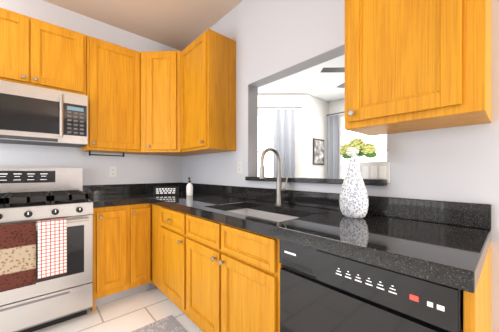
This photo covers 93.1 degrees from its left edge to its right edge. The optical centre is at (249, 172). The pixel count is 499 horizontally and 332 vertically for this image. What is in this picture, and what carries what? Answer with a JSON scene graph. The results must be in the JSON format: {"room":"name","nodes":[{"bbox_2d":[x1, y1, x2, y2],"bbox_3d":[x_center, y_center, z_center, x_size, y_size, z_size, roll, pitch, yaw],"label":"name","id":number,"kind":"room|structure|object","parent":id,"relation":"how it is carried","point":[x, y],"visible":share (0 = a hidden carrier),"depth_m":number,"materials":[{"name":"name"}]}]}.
{"room":"kitchen","nodes":[
{"label":"kitchen","id":0,"kind":"room"},
{"bbox_2d":[0,0,181,184],"bbox_3d":[-2.314,-0.221,1.927,3.720,2.750,0.120,0,0,-42],"label":"wall","id":1,"kind":"structure","parent":0,"point":[136,169],"depth_m":2.45,"materials":[{"name":"grey paint"}]},
{"bbox_2d":[0,8,140,153],"bbox_3d":[-1.682,-0.731,2.168,1.233,1.050,0.359,0,0,-42],"label":"upper cabinet","id":2,"kind":"object","parent":1,"relation":"attached to","point":[104,76],"visible":0.98,"depth_m":2.17,"materials":[{"name":"brown wood"}]},
{"bbox_2d":[0,80,87,147],"bbox_3d":[-1.825,-0.462,1.968,0.753,0.432,0.466,0,0,-42],"label":"microwave","id":3,"kind":"object","parent":2,"relation":"attached to","point":[31,115],"visible":1,"depth_m":1.90,"materials":[{"name":"silver metal"}]},
{"bbox_2d":[89,151,124,156],"bbox_3d":[-1.445,-0.183,2.402,0.312,0.045,0.024,0,0,-42],"label":"towel holder","id":4,"kind":"object","parent":2,"relation":"attached to","point":[90,154],"visible":1,"depth_m":2.38,"materials":[{"name":"black metal"}]},
{"bbox_2d":[109,166,116,176],"bbox_3d":[-1.488,-0.004,2.579,0.070,0.115,0.008,0,0,-42],"label":"electrical outlet","id":5,"kind":"object","parent":1,"relation":"attached to","point":[112,171],"visible":1,"depth_m":2.57,"materials":[{"name":"white plastic"}]},
{"bbox_2d":[136,51,200,155],"bbox_3d":[-0.912,-0.731,2.680,0.621,1.050,0.621,0,0,-42],"label":"upper cabinet","id":6,"kind":"object","parent":1,"relation":"attached to","point":[160,102],"visible":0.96,"depth_m":2.44,"materials":[{"name":"brown wood"}]},
{"bbox_2d":[34,287,201,331],"bbox_3d":[0.541,1.184,1.448,7.340,0.060,9.840,0,0,-42],"label":"floor","id":7,"kind":"structure","parent":0,"point":[130,313],"depth_m":1.89,"materials":[{"name":"tile"}]},
{"bbox_2d":[0,167,92,331],"bbox_3d":[-1.725,0.556,1.855,0.752,1.195,0.750,0,0,-42],"label":"range","id":8,"kind":"object","parent":7,"relation":"on","point":[30,194],"visible":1,"depth_m":1.78,"materials":[{"name":"silver metal"}]},
{"bbox_2d":[0,222,35,291],"bbox_3d":[-1.539,0.546,1.532,0.230,0.416,0.048,0,0,-42],"label":"hanging towel","id":9,"kind":"object","parent":8,"relation":"hanging from","point":[17,255],"visible":0.98,"depth_m":1.53,"materials":[{"name":"brown fabric"}]},
{"bbox_2d":[38,219,66,278],"bbox_3d":[-1.388,0.531,1.667,0.155,0.386,0.048,0,0,-42],"label":"hanging towel","id":10,"kind":"object","parent":8,"relation":"hanging from","point":[52,247],"visible":1,"depth_m":1.65,"materials":[{"name":"white fabric"}]},
{"bbox_2d":[91,203,155,310],"bbox_3d":[-1.072,0.724,2.512,1.083,0.861,0.659,0,0,-42],"label":"base cabinet","id":11,"kind":"object","parent":7,"relation":"on","point":[122,251],"visible":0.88,"depth_m":2.08,"materials":[{"name":"brown wood"}]},
{"bbox_2d":[152,204,155,285],"bbox_3d":[-0.609,0.724,2.337,0.628,0.860,0.313,0,0,-42],"label":"base cabinet","id":12,"kind":"object","parent":7,"relation":"on","point":[153,206],"depth_m":2.20,"materials":[{"name":"brown wood"}]},
{"bbox_2d":[132,315,186,331],"bbox_3d":[-0.294,1.150,1.101,0.572,0.008,1.635,0,0,-42],"label":"rug","id":13,"kind":"object","parent":7,"relation":"on","point":[170,323],"visible":1,"depth_m":1.75,"materials":[{"name":"grey fabric"}]},
{"bbox_2d":[156,205,175,304],"bbox_3d":[-0.362,0.724,2.060,0.628,0.860,0.542,0,0,-42],"label":"base cabinet","id":14,"kind":"object","parent":7,"relation":"on","point":[165,217],"depth_m":1.97,"materials":[{"name":"brown wood"}]},
{"bbox_2d":[176,211,282,331],"bbox_3d":[0.040,0.724,1.610,0.628,0.860,0.955,0,0,-42],"label":"base cabinet","id":15,"kind":"object","parent":7,"relation":"on","point":[210,275],"depth_m":1.33,"materials":[{"name":"brown wood"}]},
{"bbox_2d":[83,147,491,292],"bbox_3d":[-0.340,0.145,1.694,1.083,0.642,2.854,0,0,-42],"label":"countertop","id":16,"kind":"structure","parent":15,"relation":"on","point":[446,243],"depth_m":1.08,"materials":[{"name":"black stone"}]},
{"bbox_2d":[154,187,178,194],"bbox_3d":[-0.867,0.196,2.469,0.250,0.085,0.023,0,0,-9],"label":"sign","id":17,"kind":"object","parent":16,"relation":"on","point":[166,190],"visible":1,"depth_m":2.46,"materials":[{"name":"black"}]},
{"bbox_2d":[186,177,192,195],"bbox_3d":[-0.607,0.144,2.399,0.071,0.188,0.077,0,0,-42],"label":"soap bottle","id":18,"kind":"object","parent":16,"relation":"on","point":[189,189],"visible":1,"depth_m":2.38,"materials":[{"name":"white plastic"}]},
{"bbox_2d":[259,147,288,205],"bbox_3d":[0.168,0.031,1.670,0.231,0.414,0.091,0,0,-42],"label":"faucet","id":19,"kind":"object","parent":16,"relation":"on","point":[279,188],"depth_m":1.71,"materials":[{"name":"silver metal"}]},
{"bbox_2d":[339,138,376,217],"bbox_3d":[0.557,0.030,1.231,0.110,0.417,0.197,0,0,-42],"label":"vase","id":20,"kind":"object","parent":16,"relation":"on","point":[353,201],"visible":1,"depth_m":1.22,"materials":[{"name":"ceramic"}]},
{"bbox_2d":[279,239,462,331],"bbox_3d":[0.551,0.725,1.018,0.598,0.858,0.602,0,0,-42],"label":"dishwasher","id":21,"kind":"object","parent":7,"relation":"on","point":[321,291],"visible":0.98,"depth_m":0.80,"materials":[{"name":"black"}]},
{"bbox_2d":[463,244,490,331],"bbox_3d":[0.779,0.724,0.797,0.608,0.861,0.023,0,0,-42],"label":"end panel","id":22,"kind":"object","parent":7,"relation":"on","point":[477,311],"visible":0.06,"depth_m":0.68,"materials":[{"name":"brown wood"}]},
{"bbox_2d":[43,0,344,101],"bbox_3d":[0.541,-1.636,1.448,7.340,0.080,9.840,0,0,-42],"label":"ceiling","id":23,"kind":"structure","parent":0,"point":[180,25],"depth_m":2.52,"materials":[{"name":"beige paint"}]},
{"bbox_2d":[320,67,344,87],"bbox_3d":[1.609,-1.415,2.995,1.271,0.358,1.285,0,0,-42],"label":"ceiling fan","id":24,"kind":"object","parent":23,"relation":"hanging from","point":[337,69],"visible":0.02,"depth_m":3.00,"materials":[{"name":"grey"}]},
{"bbox_2d":[258,94,328,177],"bbox_3d":[-0.365,-0.221,5.254,3.380,2.750,2.715,0,0,-42],"label":"wall","id":25,"kind":"structure","parent":0,"point":[311,119],"depth_m":4.80,"materials":[{"name":"white paint"}]},
{"bbox_2d":[258,113,272,176],"bbox_3d":[-0.119,-0.411,4.786,1.470,1.570,0.028,0,0,0],"label":"window","id":26,"kind":"structure","parent":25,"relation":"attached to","point":[265,130],"depth_m":4.79,"materials":[{"name":"white"}]},
{"bbox_2d":[258,107,344,115],"bbox_3d":[0.994,-1.267,4.297,2.392,0.033,3.147,0,0,-42],"label":"curtain rod","id":27,"kind":"object","parent":25,"relation":"attached to","point":[298,107],"visible":0.33,"depth_m":4.66,"materials":[{"name":"grey metal"}]},
{"bbox_2d":[273,109,294,176],"bbox_3d":[0.681,-0.056,4.671,0.433,2.380,0.064,0,0,0],"label":"curtain","id":28,"kind":"object","parent":27,"relation":"hanging from","point":[284,133],"visible":0.46,"depth_m":4.67,"materials":[{"name":"grey fabric"}]},
{"bbox_2d":[327,115,337,177],"bbox_3d":[1.813,-0.051,5.158,0.064,2.370,0.243,0,0,-42],"label":"curtain","id":29,"kind":"object","parent":27,"relation":"hanging from","point":[332,146],"visible":0.56,"depth_m":5.16,"materials":[{"name":"grey fabric"}]},
{"bbox_2d":[313,138,323,164],"bbox_3d":[1.485,-0.431,5.066,0.410,0.550,0.026,0,0,-42],"label":"picture frame","id":30,"kind":"object","parent":25,"relation":"attached to","point":[318,151],"visible":0.89,"depth_m":5.04,"materials":[{"name":"grey"}]},
{"bbox_2d":[329,98,344,177],"bbox_3d":[3.193,-0.221,3.897,0.120,2.750,9.720,0,0,-42],"label":"wall","id":31,"kind":"structure","parent":0,"point":[337,106],"depth_m":5.19,"materials":[{"name":"white paint"}]},
{"bbox_2d":[339,116,386,177],"bbox_3d":[2.444,-0.411,4.622,0.028,1.570,1.440,0,0,-42],"label":"window","id":32,"kind":"structure","parent":31,"relation":"in","point":[379,142],"depth_m":4.86,"materials":[{"name":"white"}]},
{"bbox_2d":[182,0,498,331],"bbox_3d":[1.449,-0.221,0.596,0.120,2.750,7.120,0,0,-42],"label":"wall","id":33,"kind":"structure","parent":0,"point":[453,164],"depth_m":1.58,"materials":[{"name":"grey paint"}]},
{"bbox_2d":[180,29,235,153],"bbox_3d":[-0.439,-0.731,2.347,0.359,1.050,0.528,0,0,-42],"label":"upper cabinet","id":34,"kind":"object","parent":33,"relation":"attached to","point":[207,91],"visible":1,"depth_m":2.19,"materials":[{"name":"brown wood"}]},
{"bbox_2d":[237,161,242,173],"bbox_3d":[-0.091,-0.043,2.224,0.008,0.115,0.070,0,0,-42],"label":"electrical outlet","id":35,"kind":"object","parent":33,"relation":"attached to","point":[239,167],"visible":1,"depth_m":2.21,"materials":[{"name":"white plastic"}]},
{"bbox_2d":[245,176,386,185],"bbox_3d":[0.413,0.057,1.756,0.190,0.034,1.146,0,0,-42],"label":"ledge","id":36,"kind":"object","parent":33,"relation":"attached to","point":[378,182],"visible":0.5,"depth_m":1.58,"materials":[{"name":"black stone"}]},
{"bbox_2d":[359,161,390,183],"bbox_3d":[0.702,0.002,1.334,0.010,0.121,0.166,0,0,-42],"label":"light switch","id":37,"kind":"object","parent":33,"relation":"attached to","point":[376,170],"visible":0.83,"depth_m":1.32,"materials":[{"name":"grey"}]},
{"bbox_2d":[345,0,491,135],"bbox_3d":[0.718,-0.731,1.052,0.359,1.050,0.486,0,0,-42],"label":"upper cabinet","id":38,"kind":"object","parent":33,"relation":"attached to","point":[414,65],"visible":1,"depth_m":0.94,"materials":[{"name":"brown wood"}]}
]}

